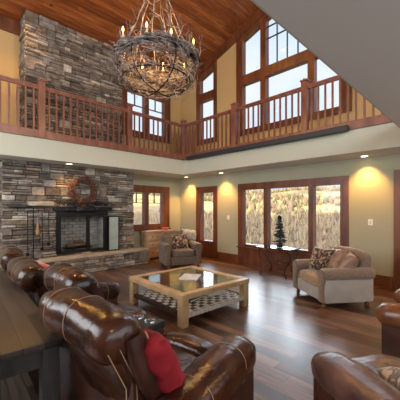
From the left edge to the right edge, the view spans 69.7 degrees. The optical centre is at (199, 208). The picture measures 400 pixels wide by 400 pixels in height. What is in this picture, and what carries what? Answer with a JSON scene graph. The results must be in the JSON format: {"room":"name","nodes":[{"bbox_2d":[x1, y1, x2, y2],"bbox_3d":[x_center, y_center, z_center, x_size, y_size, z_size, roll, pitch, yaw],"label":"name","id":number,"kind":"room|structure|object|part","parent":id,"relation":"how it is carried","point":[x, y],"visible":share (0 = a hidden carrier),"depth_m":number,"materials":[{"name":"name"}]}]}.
{"room":"living room","nodes":[
{"label":"living room","id":0,"kind":"room"},
{"bbox_2d":[0,29,179,247],"bbox_3d":[-4.104,-1.419,7.284,9.300,6.038,0.160,0,0,-44],"label":"wall","id":1,"kind":"structure","parent":0,"point":[9,42],"depth_m":9.19,"materials":[{"name":"beige paint"}]},
{"bbox_2d":[0,15,179,91],"bbox_3d":[-4.049,-4.312,7.178,9.230,0.286,0.070,0,0,-44],"label":"trim","id":2,"kind":"structure","parent":1,"relation":"attached to","point":[6,24],"depth_m":6.78,"materials":[{"name":"red wood"}]},
{"bbox_2d":[121,80,171,143],"bbox_3d":[-1.762,-3.135,9.494,1.960,1.690,0.230,0,0,-44],"label":"window","id":3,"kind":"structure","parent":1,"relation":"in","point":[165,113],"depth_m":9.47,"materials":[{"name":"red wood"}]},
{"bbox_3d":[-1.702,-2.305,9.433,1.960,0.030,0.060,0,0,-44],"label":"sill","id":4,"kind":"part","parent":3,"relation":"part of","materials":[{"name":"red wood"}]},
{"bbox_2d":[133,185,170,230],"bbox_3d":[-1.719,-0.035,9.536,1.760,1.470,0.230,0,0,-44],"label":"window","id":5,"kind":"structure","parent":1,"relation":"in","point":[164,192],"depth_m":9.61,"materials":[{"name":"red wood"}]},
{"bbox_3d":[-1.659,0.685,9.475,1.760,0.030,0.060,0,0,-44],"label":"sill","id":6,"kind":"part","parent":5,"relation":"part of","materials":[{"name":"red wood"}]},
{"bbox_2d":[0,0,258,85],"bbox_3d":[-0.189,-4.801,3.344,9.800,2.518,11.450,0,0,-44],"label":"ceiling","id":7,"kind":"structure","parent":0,"point":[215,21],"depth_m":7.53,"materials":[{"name":"brown wood"}]},
{"bbox_2d":[103,0,207,111],"bbox_3d":[-0.711,-3.771,4.575,1.680,4.079,1.715,0,0,12],"label":"chandelier","id":8,"kind":"object","parent":7,"relation":"hanging from","point":[176,44],"visible":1,"depth_m":4.35,"materials":[{"name":"brown wood"}]},
{"bbox_3d":[-0.693,-2.130,4.605,1.240,0.520,1.242,0,0,-44],"label":"iron frame","id":9,"kind":"part","parent":8,"relation":"part of","materials":[{"name":"black"}]},
{"bbox_2d":[0,0,399,178],"bbox_3d":[-0.207,-1.350,3.291,9.300,0.500,11.000,0,0,-44],"label":"ceiling","id":10,"kind":"structure","parent":0,"point":[359,40],"depth_m":1.94,"materials":[{"name":"white paint"}]},
{"bbox_2d":[0,114,391,160],"bbox_3d":[-1.483,-1.635,4.097,8.600,0.170,6.065,0,0,-44],"label":"trim","id":11,"kind":"structure","parent":10,"relation":"attached to","point":[378,119],"depth_m":6.57,"materials":[{"name":"brown wood"}]},
{"bbox_2d":[0,0,399,174],"bbox_3d":[-1.466,-1.345,4.043,8.550,0.490,6.065,0,0,-44],"label":"wall","id":12,"kind":"structure","parent":10,"relation":"attached to","point":[387,135],"depth_m":6.52,"materials":[{"name":"beige paint"}]},
{"bbox_2d":[186,125,348,159],"bbox_3d":[1.233,-1.570,7.253,0.100,0.120,4.700,0,0,-44],"label":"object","id":13,"kind":"object","parent":12,"relation":"attached to","point":[340,129],"visible":1,"depth_m":6.63,"materials":[{"name":"black plastic"}]},
{"bbox_2d":[28,257,396,399],"bbox_3d":[-0.207,1.700,3.291,9.700,0.200,11.400,0,0,-44],"label":"floor","id":14,"kind":"structure","parent":0,"point":[286,327],"depth_m":4.01,"materials":[{"name":"brown wood"}]},
{"bbox_2d":[0,245,23,269],"bbox_3d":[-2.479,1.048,4.374,0.995,0.984,1.076,0,0,-40],"label":"leather recliner","id":15,"kind":"object","parent":14,"relation":"on","point":[7,252],"visible":0.11,"depth_m":4.00,"materials":[{"name":"brown leather"}]},
{"bbox_2d":[37,261,49,268],"bbox_3d":[-2.216,0.800,3.846,0.490,0.264,0.418,0,0,35],"label":"throw pillow","id":16,"kind":"object","parent":15,"relation":"on","point":[45,266],"visible":0.21,"depth_m":3.81,"materials":[{"name":"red fabric"}]},
{"bbox_2d":[7,256,49,307],"bbox_3d":[-1.752,1.051,3.488,0.733,0.970,0.974,0,0,44],"label":"leather recliner","id":17,"kind":"object","parent":14,"relation":"on","point":[26,273],"visible":0.25,"depth_m":3.05,"materials":[{"name":"brown leather"}]},
{"bbox_2d":[25,289,49,307],"bbox_3d":[-1.897,0.941,3.347,0.687,0.494,0.332,0,0,44],"label":"cushion","id":18,"kind":"object","parent":17,"relation":"on","point":[35,295],"depth_m":3.07,"materials":[{"name":"brown leather"}]},
{"bbox_2d":[0,270,62,399],"bbox_3d":[-1.952,1.220,2.770,0.455,0.760,2.750,0,0,-40],"label":"console table","id":19,"kind":"object","parent":14,"relation":"on","point":[26,344],"visible":0.96,"depth_m":1.89,"materials":[{"name":"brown wood"}]},
{"bbox_3d":[-1.228,1.242,1.673,0.100,0.715,0.100,0,0,-40],"label":"leg","id":20,"kind":"part","parent":19,"relation":"part of","materials":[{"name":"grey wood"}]},
{"bbox_2d":[1,372,38,399],"bbox_3d":[-1.952,1.425,2.770,0.335,0.030,2.630,0,0,-40],"label":"shelf","id":21,"kind":"object","parent":19,"relation":"attached to","point":[18,387],"depth_m":2.25,"materials":[{"name":"brown wood"}]},
{"bbox_3d":[-0.988,1.242,1.877,0.100,0.715,0.100,0,0,-40],"label":"leg","id":22,"kind":"part","parent":19,"relation":"part of","materials":[{"name":"grey wood"}]},
{"bbox_2d":[0,9,133,257],"bbox_3d":[-3.237,-1.492,7.498,3.313,6.184,0.745,0,0,-44],"label":"stone chimney","id":23,"kind":"object","parent":14,"relation":"on","point":[71,61],"depth_m":7.15,"materials":[{"name":"grey stone"}]},
{"bbox_2d":[26,201,53,206],"bbox_3d":[-3.734,-0.121,6.721,0.544,0.124,0.327,0,0,-44],"label":"shelf","id":24,"kind":"object","parent":23,"relation":"attached to","point":[28,203],"depth_m":6.59,"materials":[{"name":"stone"}]},
{"bbox_2d":[66,243,79,247],"bbox_3d":[-3.311,0.946,7.486,0.104,0.111,0.345,0,0,40],"label":"log","id":25,"kind":"object","parent":23,"relation":"on","point":[70,244],"visible":0.93,"depth_m":7.44,"materials":[{"name":"brown wood"}]},
{"bbox_3d":[-3.231,1.023,7.606,0.720,0.113,0.256,0,0,-44],"label":"fire grate","id":26,"kind":"part","parent":23,"relation":"part of","materials":[{"name":"black metal"}]},
{"bbox_3d":[-3.037,0.595,7.508,1.380,1.050,0.090,0,0,-44],"label":"firebox frame","id":27,"kind":"part","parent":23,"relation":"part of","materials":[{"name":"black metal"}]},
{"bbox_2d":[66,175,100,206],"bbox_3d":[-3.008,-0.457,7.388,0.967,0.925,0.126,0,0,-44],"label":"twig wreath","id":28,"kind":"object","parent":23,"relation":"hanging from","point":[90,183],"visible":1,"depth_m":7.38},
{"bbox_2d":[53,199,114,205],"bbox_3d":[-2.945,-0.170,7.444,1.599,0.169,0.118,0,0,-44],"label":"swag","id":29,"kind":"object","parent":23,"relation":"on","point":[61,201],"visible":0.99,"depth_m":7.43,"materials":[{"name":"black plant"}]},
{"bbox_3d":[-3.118,0.951,7.747,0.310,0.101,0.128,0,0,-44],"label":"log","id":30,"kind":"object","parent":23,"relation":"on","visible":0},
{"bbox_2d":[73,240,83,243],"bbox_3d":[-3.238,0.866,7.641,0.094,0.100,0.266,0,0,31],"label":"log","id":31,"kind":"object","parent":30,"relation":"on","point":[74,241],"visible":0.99,"depth_m":7.59,"materials":[{"name":"brown wood"}]},
{"bbox_2d":[0,247,148,271],"bbox_3d":[-3.036,1.380,7.192,3.932,0.440,0.395,0,0,-44],"label":"stone hearth","id":32,"kind":"object","parent":14,"relation":"on","point":[105,260],"visible":0.62,"depth_m":7.50,"materials":[{"name":"grey stone"}]},
{"bbox_2d":[26,208,49,259],"bbox_3d":[-3.738,0.570,6.636,0.500,1.180,0.220,0,0,-44],"label":"fireplace tools","id":33,"kind":"object","parent":32,"relation":"on","point":[37,232],"visible":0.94,"depth_m":6.58,"materials":[{"name":"black metal"}]},
{"bbox_2d":[108,216,118,250],"bbox_3d":[-2.406,0.677,7.992,0.324,0.965,0.030,0,0,-44],"label":"fire screen","id":34,"kind":"object","parent":32,"relation":"on","point":[113,221],"visible":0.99,"depth_m":7.98,"materials":[{"name":"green glass"}]},
{"bbox_2d":[43,263,145,358],"bbox_3d":[-1.102,1.033,3.068,0.947,1.014,1.074,0,0,37],"label":"leather recliner","id":35,"kind":"object","parent":14,"relation":"on","point":[58,275],"visible":0.27,"depth_m":2.63,"materials":[{"name":"brown leather"}]},
{"bbox_3d":[-1.299,1.006,3.358,0.257,0.259,0.837,0,0,37],"label":"armrest","id":36,"kind":"part","parent":35,"relation":"part of","materials":[{"name":"brown leather"}]},
{"bbox_3d":[-1.312,1.283,3.338,0.187,0.514,0.730,0,0,37],"label":"arm panel","id":37,"kind":"part","parent":35,"relation":"part of","materials":[{"name":"brown leather"}]},
{"bbox_2d":[113,303,145,314],"bbox_3d":[-0.983,1.210,3.024,0.622,0.278,0.733,0,0,37],"label":"seat cushion","id":38,"kind":"object","parent":35,"relation":"on","point":[133,310],"depth_m":3.13,"materials":[{"name":"brown leather"}]},
{"bbox_2d":[39,286,255,399],"bbox_3d":[-0.380,1.028,2.021,1.286,1.024,1.186,0,0,37],"label":"leather recliner","id":39,"kind":"object","parent":14,"relation":"on","point":[102,351],"visible":0.91,"depth_m":1.67,"materials":[{"name":"brown leather"}]},
{"bbox_2d":[69,343,131,399],"bbox_3d":[-0.552,0.941,1.770,0.593,0.493,0.341,0,0,37],"label":"backrest","id":40,"kind":"object","parent":39,"relation":"on","point":[92,380],"depth_m":1.63,"materials":[{"name":"brown leather"}]},
{"bbox_2d":[142,328,185,392],"bbox_3d":[-0.325,0.920,1.736,0.540,0.477,0.330,0,0,37],"label":"throw pillow","id":41,"kind":"object","parent":39,"relation":"on","point":[162,360],"visible":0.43,"depth_m":1.55,"materials":[{"name":"fabric"}]},
{"bbox_2d":[171,346,198,370],"bbox_3d":[-0.319,1.230,2.079,0.603,0.279,0.842,0,0,37],"label":"seat cushion","id":42,"kind":"object","parent":39,"relation":"on","point":[186,355],"depth_m":2.18,"materials":[{"name":"brown leather"}]},
{"bbox_3d":[0.069,1.112,1.832,0.310,0.351,0.943,0,0,37],"label":"armrest","id":43,"kind":"part","parent":39,"relation":"part of","materials":[{"name":"brown leather"}]},
{"bbox_3d":[0.061,1.293,1.821,0.226,0.494,0.830,0,0,37],"label":"arm panel","id":44,"kind":"part","parent":39,"relation":"part of","materials":[{"name":"brown leather"}]},
{"bbox_2d":[139,229,173,259],"bbox_3d":[-1.399,1.150,9.423,1.080,0.900,0.479,0,0,-44],"label":"pine dresser","id":45,"kind":"object","parent":14,"relation":"on","point":[149,239],"visible":0.42,"depth_m":9.07,"materials":[{"name":"brown wood"}]},
{"bbox_3d":[-1.439,1.380,9.113,0.450,0.220,0.025,0,0,-44],"label":"drawer","id":46,"kind":"part","parent":45,"relation":"part of","materials":[{"name":"brown wood"}]},
{"bbox_3d":[-1.439,0.880,9.113,0.450,0.220,0.025,0,0,-44],"label":"drawer","id":47,"kind":"part","parent":45,"relation":"part of","materials":[{"name":"brown wood"}]},
{"bbox_3d":[-1.439,1.130,9.113,0.450,0.220,0.025,0,0,-44],"label":"drawer","id":48,"kind":"part","parent":45,"relation":"part of","materials":[{"name":"brown wood"}]},
{"bbox_2d":[157,230,202,268],"bbox_3d":[-0.588,1.117,8.178,1.119,0.966,0.971,0,0,-21],"label":"armchair","id":49,"kind":"object","parent":14,"relation":"on","point":[168,256],"visible":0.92,"depth_m":7.83,"materials":[{"name":"brown fabric"}]},
{"bbox_3d":[-0.996,1.265,8.012,0.130,0.490,0.830,0,0,-21],"label":"arm panel","id":50,"kind":"part","parent":49,"relation":"part of","materials":[{"name":"beige fabric"}]},
{"bbox_2d":[162,235,172,246],"bbox_3d":[-0.836,0.920,8.098,0.468,0.424,0.271,0,0,-33],"label":"throw pillow","id":51,"kind":"object","parent":49,"relation":"on","point":[166,239],"visible":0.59,"depth_m":8.01,"materials":[{"name":"brown fabric"}]},
{"bbox_3d":[-0.840,1.265,7.614,0.210,0.458,0.094,0,0,-21],"label":"post","id":52,"kind":"part","parent":49,"relation":"part of","materials":[{"name":"beige fabric"}]},
{"bbox_3d":[-0.697,1.079,8.462,0.885,0.888,0.362,0,0,-21],"label":"backrest","id":53,"kind":"part","parent":49,"relation":"part of","materials":[{"name":"brown fabric"}]},
{"bbox_2d":[171,234,187,248],"bbox_3d":[-0.572,0.940,8.134,0.500,0.464,0.319,0,0,-21],"label":"throw pillow","id":54,"kind":"object","parent":49,"relation":"on","point":[179,241],"visible":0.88,"depth_m":8.04,"materials":[{"name":"fabric"}]},
{"bbox_2d":[171,248,194,256],"bbox_3d":[-0.554,1.215,8.089,0.683,0.229,0.727,0,0,-21],"label":"seat cushion","id":55,"kind":"object","parent":49,"relation":"on","point":[185,252],"depth_m":7.78,"materials":[{"name":"beige fabric"}]},
{"bbox_3d":[-0.578,1.400,8.149,0.760,0.200,0.810,0,0,-21],"label":"seat","id":56,"kind":"part","parent":49,"relation":"part of","materials":[{"name":"beige fabric"}]},
{"bbox_2d":[180,229,195,240],"bbox_3d":[-0.368,0.772,8.644,0.434,0.360,0.353,0,0,-21],"label":"throw blanket","id":57,"kind":"object","parent":49,"relation":"on","point":[191,234],"visible":0.75,"depth_m":8.51,"materials":[{"name":"beige fabric"}]},
{"bbox_3d":[-0.026,1.265,7.921,0.210,0.458,0.094,0,0,-21],"label":"post","id":58,"kind":"part","parent":49,"relation":"part of","materials":[{"name":"beige fabric"}]},
{"bbox_2d":[129,266,248,328],"bbox_3d":[-0.199,1.375,4.829,1.420,0.450,1.470,0,0,-42],"label":"coffee table","id":59,"kind":"object","parent":14,"relation":"on","point":[173,299],"visible":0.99,"depth_m":4.56,"materials":[{"name":"brown wood"}]},
{"bbox_3d":[-1.127,1.413,4.895,0.110,0.375,0.110,0,0,-42],"label":"leg","id":60,"kind":"part","parent":59,"relation":"part of","materials":[{"name":"brown wood"}]},
{"bbox_3d":[-0.684,1.188,4.392,0.115,0.075,1.240,0,0,-42],"label":"rail","id":61,"kind":"part","parent":59,"relation":"part of","materials":[{"name":"brown wood"}]},
{"bbox_3d":[-0.652,1.188,5.332,1.420,0.075,0.115,0,0,-42],"label":"rail","id":62,"kind":"part","parent":59,"relation":"part of","materials":[{"name":"brown wood"}]},
{"bbox_3d":[-0.230,1.413,3.899,0.110,0.375,0.110,0,0,-42],"label":"leg","id":63,"kind":"part","parent":59,"relation":"part of","materials":[{"name":"brown wood"}]},
{"bbox_2d":[179,273,200,279],"bbox_3d":[-0.167,1.156,4.896,0.300,0.012,0.400,0,0,11],"label":"magazine","id":64,"kind":"object","parent":59,"relation":"on","point":[184,276],"visible":1,"depth_m":4.87,"materials":[{"name":"paper"}]},
{"bbox_3d":[-0.199,1.458,4.829,1.340,0.045,1.390,0,0,-42],"label":"shelf frame","id":65,"kind":"part","parent":59,"relation":"part of","materials":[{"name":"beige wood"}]},
{"bbox_2d":[189,296,201,302],"bbox_3d":[-0.157,1.405,4.528,0.240,0.030,0.300,0,0,36],"label":"book","id":66,"kind":"object","parent":59,"relation":"on","point":[196,298],"visible":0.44,"depth_m":4.44,"materials":[{"name":"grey paper"}]},
{"bbox_3d":[0.254,1.188,4.325,1.420,0.075,0.115,0,0,-42],"label":"rail","id":67,"kind":"part","parent":59,"relation":"part of","materials":[{"name":"brown wood"}]},
{"bbox_2d":[206,291,221,296],"bbox_3d":[0.200,1.407,4.806,0.280,0.025,0.220,0,0,-32],"label":"book","id":68,"kind":"object","parent":59,"relation":"on","point":[218,292],"visible":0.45,"depth_m":4.74,"materials":[{"name":"grey paper"}]},
{"bbox_3d":[0.286,1.188,5.265,0.115,0.075,1.240,0,0,-42],"label":"rail","id":69,"kind":"part","parent":59,"relation":"part of","materials":[{"name":"brown wood"}]},
{"bbox_3d":[0.729,1.413,4.763,0.110,0.375,0.110,0,0,-42],"label":"leg","id":70,"kind":"part","parent":59,"relation":"part of","materials":[{"name":"brown wood"}]},
{"bbox_2d":[256,244,300,278],"bbox_3d":[1.881,1.261,6.949,0.522,0.682,0.920,0,0,-44],"label":"glass side table","id":71,"kind":"object","parent":14,"relation":"on","point":[273,247],"visible":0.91,"depth_m":6.86,"materials":[{"name":"brown metal"}]},
{"bbox_3d":[1.505,1.267,7.072,0.100,0.670,0.167,0,0,-44],"label":"scroll leg","id":72,"kind":"part","parent":71,"relation":"part of","materials":[{"name":"brown metal"}]},
{"bbox_3d":[1.768,1.267,7.329,0.100,0.670,0.167,0,0,-44],"label":"scroll leg","id":73,"kind":"part","parent":71,"relation":"part of","materials":[{"name":"brown metal"}]},
{"bbox_3d":[1.881,0.942,6.949,0.522,0.026,0.912,0,0,-44],"label":"frame","id":74,"kind":"part","parent":71,"relation":"part of","materials":[{"name":"brown wood"}]},
{"bbox_3d":[1.881,0.926,6.950,0.520,0.012,0.920,0,0,-44],"label":"glass","id":75,"kind":"part","parent":71,"relation":"part of","materials":[{"name":"clear glass"}]},
{"bbox_2d":[272,215,285,246],"bbox_3d":[1.924,0.530,6.934,0.383,0.780,0.385,0,0,25],"label":"tree","id":76,"kind":"object","parent":71,"relation":"on","point":[279,234],"visible":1,"depth_m":6.91,"materials":[{"name":"green plant"}]},
{"bbox_3d":[1.994,1.267,6.571,0.100,0.670,0.167,0,0,-44],"label":"scroll leg","id":77,"kind":"part","parent":71,"relation":"part of","materials":[{"name":"brown metal"}]},
{"bbox_2d":[291,246,375,307],"bbox_3d":[2.341,1.142,5.117,0.994,0.916,1.120,0,0,-9],"label":"armchair","id":78,"kind":"object","parent":14,"relation":"on","point":[327,285],"visible":0.9,"depth_m":4.64,"materials":[{"name":"grey fabric"}]},
{"bbox_3d":[1.830,1.275,5.478,0.094,0.438,0.210,0,0,-9],"label":"post","id":79,"kind":"part","parent":78,"relation":"part of","materials":[{"name":"beige fabric"}]},
{"bbox_3d":[2.313,1.400,5.112,0.840,0.200,0.760,0,0,-9],"label":"seat","id":80,"kind":"part","parent":78,"relation":"part of","materials":[{"name":"grey fabric"}]},
{"bbox_2d":[300,269,317,286],"bbox_3d":[2.250,1.215,5.102,0.756,0.230,0.683,0,0,-9],"label":"seat cushion","id":81,"kind":"object","parent":78,"relation":"on","point":[308,277],"depth_m":5.04,"materials":[{"name":"beige fabric"}]},
{"bbox_2d":[308,247,335,270],"bbox_3d":[2.202,0.930,5.216,0.292,0.438,0.460,0,0,-27],"label":"throw pillow","id":82,"kind":"object","parent":78,"relation":"on","point":[320,257],"visible":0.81,"depth_m":5.15,"materials":[{"name":"fabric"}]},
{"bbox_3d":[1.961,1.275,4.618,0.094,0.438,0.210,0,0,-9],"label":"post","id":83,"kind":"part","parent":78,"relation":"part of","materials":[{"name":"beige fabric"}]},
{"bbox_2d":[327,249,349,267],"bbox_3d":[2.387,0.920,5.062,0.364,0.449,0.516,0,0,-8],"label":"throw pillow","id":84,"kind":"object","parent":78,"relation":"on","point":[335,259],"visible":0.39,"depth_m":4.90,"materials":[{"name":"beige fabric"}]},
{"bbox_2d":[337,251,358,267],"bbox_3d":[2.475,0.930,4.874,0.361,0.411,0.484,0,0,20],"label":"throw pillow","id":85,"kind":"object","parent":78,"relation":"on","point":[348,260],"visible":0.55,"depth_m":4.68,"materials":[{"name":"beige fabric"}]},
{"bbox_3d":[2.400,1.275,4.680,0.860,0.470,0.130,0,0,-9],"label":"arm panel","id":86,"kind":"part","parent":78,"relation":"part of","materials":[{"name":"grey fabric"}]},
{"bbox_3d":[2.659,1.079,5.166,0.349,0.789,0.884,0,0,-9],"label":"backrest","id":87,"kind":"part","parent":78,"relation":"part of","materials":[{"name":"beige fabric"}]},
{"bbox_2d":[311,351,399,399],"bbox_3d":[1.312,1.048,1.569,1.055,0.984,1.102,0,0,-10],"label":"leather armchair","id":88,"kind":"object","parent":14,"relation":"on","point":[336,376],"visible":0.92,"depth_m":1.68,"materials":[{"name":"brown leather"}]},
{"bbox_3d":[0.935,1.303,1.486,0.200,0.474,0.940,0,0,-10],"label":"arm panel","id":89,"kind":"part","parent":88,"relation":"part of","materials":[{"name":"brown leather"}]},
{"bbox_2d":[351,354,399,375],"bbox_3d":[1.268,1.140,1.677,0.467,0.276,0.842,0,0,-10],"label":"seat cushion","id":90,"kind":"object","parent":88,"relation":"on","point":[374,361],"depth_m":1.92,"materials":[{"name":"leather"}]},
{"bbox_2d":[376,366,399,388],"bbox_3d":[1.228,1.021,1.505,0.381,0.372,0.489,0,0,11],"label":"throw pillow","id":91,"kind":"object","parent":88,"relation":"on","point":[391,374],"visible":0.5,"depth_m":1.64,"materials":[{"name":"beige fabric"}]},
{"bbox_2d":[375,288,399,357],"bbox_3d":[2.421,1.048,2.810,1.076,0.984,1.044,0,0,-44],"label":"leather armchair","id":92,"kind":"object","parent":14,"relation":"on","point":[387,313],"visible":0.98,"depth_m":2.73,"materials":[{"name":"brown leather"}]},
{"bbox_3d":[2.110,1.025,2.591,0.321,0.256,0.923,0,0,-44],"label":"armrest","id":93,"kind":"part","parent":92,"relation":"part of","materials":[{"name":"leather"}]},
{"bbox_3d":[2.128,1.283,2.573,0.234,0.514,0.830,0,0,-44],"label":"arm panel","id":94,"kind":"part","parent":92,"relation":"part of","materials":[{"name":"brown leather"}]},
{"bbox_3d":[2.646,1.028,3.115,0.322,0.256,0.923,0,0,-44],"label":"armrest","id":95,"kind":"part","parent":92,"relation":"part of","materials":[{"name":"leather"}]},
{"bbox_2d":[180,17,399,288],"bbox_3d":[3.108,-2.105,6.666,0.160,7.410,11.200,0,0,-44],"label":"wall","id":96,"kind":"structure","parent":0,"point":[371,179],"depth_m":6.98,"materials":[{"name":"beige paint"}]},
{"bbox_2d":[196,186,216,258],"bbox_3d":[0.260,0.430,9.545,0.175,2.340,0.960,0,0,-44],"label":"door","id":97,"kind":"structure","parent":96,"relation":"in","point":[209,249],"depth_m":9.53,"materials":[{"name":"red wood"}]},
{"bbox_2d":[196,60,216,145],"bbox_3d":[0.256,-3.463,9.549,0.175,2.627,0.930,0,0,-44],"label":"window","id":98,"kind":"structure","parent":96,"relation":"in","point":[201,98],"depth_m":9.52,"materials":[{"name":"red wood"}]},
{"bbox_2d":[179,8,264,94],"bbox_3d":[3.099,-4.573,6.518,0.080,2.474,11.000,0,0,-44],"label":"trim","id":99,"kind":"structure","parent":96,"relation":"attached to","point":[259,13],"depth_m":8.75,"materials":[{"name":"red wood"}]},
{"bbox_2d":[236,176,348,271],"bbox_3d":[2.241,0.430,7.476,0.230,2.340,3.110,0,0,-44],"label":"window","id":100,"kind":"structure","parent":96,"relation":"in","point":[248,254],"depth_m":7.48,"materials":[{"name":"red wood"}]},
{"bbox_3d":[2.180,1.115,7.416,0.060,0.030,3.110,0,0,-44],"label":"sill","id":101,"kind":"part","parent":100,"relation":"part of","materials":[{"name":"red wood"}]},
{"bbox_2d":[236,13,351,135],"bbox_3d":[2.264,-3.855,7.491,0.175,3.410,3.200,0,0,-44],"label":"window","id":102,"kind":"structure","parent":96,"relation":"in","point":[262,75],"depth_m":7.87,"materials":[{"name":"red wood"}]},
{"bbox_2d":[217,252,392,288],"bbox_3d":[3.082,1.480,6.557,0.030,0.240,10.920,0,0,-44],"label":"baseboard","id":103,"kind":"structure","parent":96,"relation":"attached to","point":[379,280],"depth_m":5.95,"materials":[{"name":"red wood"}]},
{"bbox_2d":[368,219,372,224],"bbox_3d":[3.591,0.280,6.047,0.014,0.130,0.090,0,0,-44],"label":"light switch","id":104,"kind":"object","parent":96,"relation":"attached to","point":[370,221],"visible":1,"depth_m":6.04,"materials":[{"name":"white plastic"}]},
{"bbox_2d":[394,169,399,289],"bbox_3d":[4.346,0.410,5.358,0.175,2.380,1.200,0,0,-44],"label":"door","id":105,"kind":"structure","parent":96,"relation":"in","point":[396,172],"depth_m":5.69,"materials":[{"name":"red wood"}]},
{"bbox_3d":[-0.207,-1.610,3.291,9.300,0.020,11.000,0,0,-44],"label":"floor","id":106,"kind":"structure","parent":0,"visible":0},
{"bbox_2d":[0,75,182,153],"bbox_3d":[-2.886,-2.220,6.895,6.500,1.300,0.180,0,0,-44],"label":"loft railing","id":107,"kind":"object","parent":106,"relation":"on","point":[40,86],"visible":0.91,"depth_m":6.89,"materials":[{"name":"brown wood"}]},
{"bbox_3d":[-3.487,-2.220,6.308,0.180,1.300,0.180,0,0,-44],"label":"newel post","id":108,"kind":"part","parent":107,"relation":"part of","materials":[{"name":"brown wood"}]},
{"bbox_3d":[-2.886,-2.652,6.895,6.500,0.085,0.090,0,0,-44],"label":"handrail","id":109,"kind":"part","parent":107,"relation":"part of","materials":[{"name":"brown wood"}]},
{"bbox_3d":[-1.927,-2.220,7.831,0.180,1.300,0.180,0,0,-44],"label":"newel post","id":110,"kind":"part","parent":107,"relation":"part of","materials":[{"name":"brown wood"}]},
{"bbox_2d":[180,75,382,159],"bbox_3d":[1.528,-2.220,7.097,0.180,1.300,6.055,0,0,-44],"label":"loft railing","id":111,"kind":"object","parent":106,"relation":"on","point":[234,112],"visible":0.83,"depth_m":6.94,"materials":[{"name":"brown wood"}]},
{"bbox_3d":[-0.524,-2.220,9.200,0.180,1.300,0.180,0,0,-44],"label":"newel post","id":112,"kind":"part","parent":111,"relation":"part of","materials":[{"name":"brown wood"}]},
{"bbox_3d":[0.929,-2.220,7.711,0.180,1.300,0.180,0,0,-44],"label":"newel post","id":113,"kind":"part","parent":111,"relation":"part of","materials":[{"name":"brown wood"}]},
{"bbox_3d":[1.559,-2.652,7.065,0.090,0.085,5.965,0,0,-44],"label":"handrail","id":114,"kind":"part","parent":111,"relation":"part of","materials":[{"name":"brown wood"}]},
{"bbox_3d":[2.304,-2.220,6.301,0.180,1.300,0.180,0,0,-44],"label":"newel post","id":115,"kind":"part","parent":111,"relation":"part of","materials":[{"name":"brown wood"}]},
{"label":"outside","id":116,"kind":"structure","parent":0,"visible":0},
{"bbox_2d":[257,185,339,190],"bbox_3d":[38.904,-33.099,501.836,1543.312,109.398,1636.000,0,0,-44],"label":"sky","id":117,"kind":"structure","parent":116,"point":[275,189],"depth_m":938.88,"materials":[{"name":"white"}]},
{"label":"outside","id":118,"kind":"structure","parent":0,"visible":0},
{"bbox_2d":[133,190,339,246],"bbox_3d":[11.671,-5.078,150.544,462.984,31.732,490.790,0,0,-44],"label":"hills","id":119,"kind":"structure","parent":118,"point":[208,205],"depth_m":146.61,"materials":[{"name":"yellow plant"}]},
{"bbox_2d":[133,208,339,249],"bbox_3d":[10.221,4.962,80.875,102.918,12.132,103.820,0,0,-44],"label":"thicket","id":120,"kind":"object","parent":119,"relation":"on","point":[301,223],"visible":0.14,"depth_m":87.90,"materials":[{"name":"beige plant"}]},
{"bbox_2d":[133,185,339,219],"bbox_3d":[39.018,-9.710,247.225,280.325,28.969,301.449,0,0,-44],"label":"woods","id":121,"kind":"object","parent":119,"relation":"on","point":[292,200],"visible":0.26,"depth_m":151.61,"materials":[{"name":"yellow plant"}]},
{"bbox_2d":[271,222,282,244],"bbox_3d":[6.793,3.826,26.140,2.218,5.811,2.047,0,0,7],"label":"bare tree","id":122,"kind":"object","parent":119,"relation":"on","point":[272,224],"visible":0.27,"depth_m":26.12,"materials":[{"name":"beige plant"}]},
{"bbox_2d":[286,237,298,246],"bbox_3d":[10.599,5.302,32.732,1.693,4.864,1.842,0,0,-13],"label":"bare tree","id":123,"kind":"object","parent":119,"relation":"on","point":[295,240],"visible":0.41,"depth_m":32.79,"materials":[{"name":"beige plant"}]},
{"bbox_2d":[316,220,330,249],"bbox_3d":[10.165,3.684,24.306,2.249,5.940,2.068,0,0,34],"label":"bare tree","id":124,"kind":"object","parent":119,"relation":"on","point":[321,239],"visible":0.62,"depth_m":24.09,"materials":[{"name":"beige plant"}]},
{"bbox_2d":[326,235,338,248],"bbox_3d":[14.259,5.177,31.095,1.767,5.074,1.921,0,0,1],"label":"bare tree","id":125,"kind":"object","parent":119,"relation":"on","point":[330,235],"visible":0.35,"depth_m":30.90,"materials":[{"name":"beige plant"}]}
]}

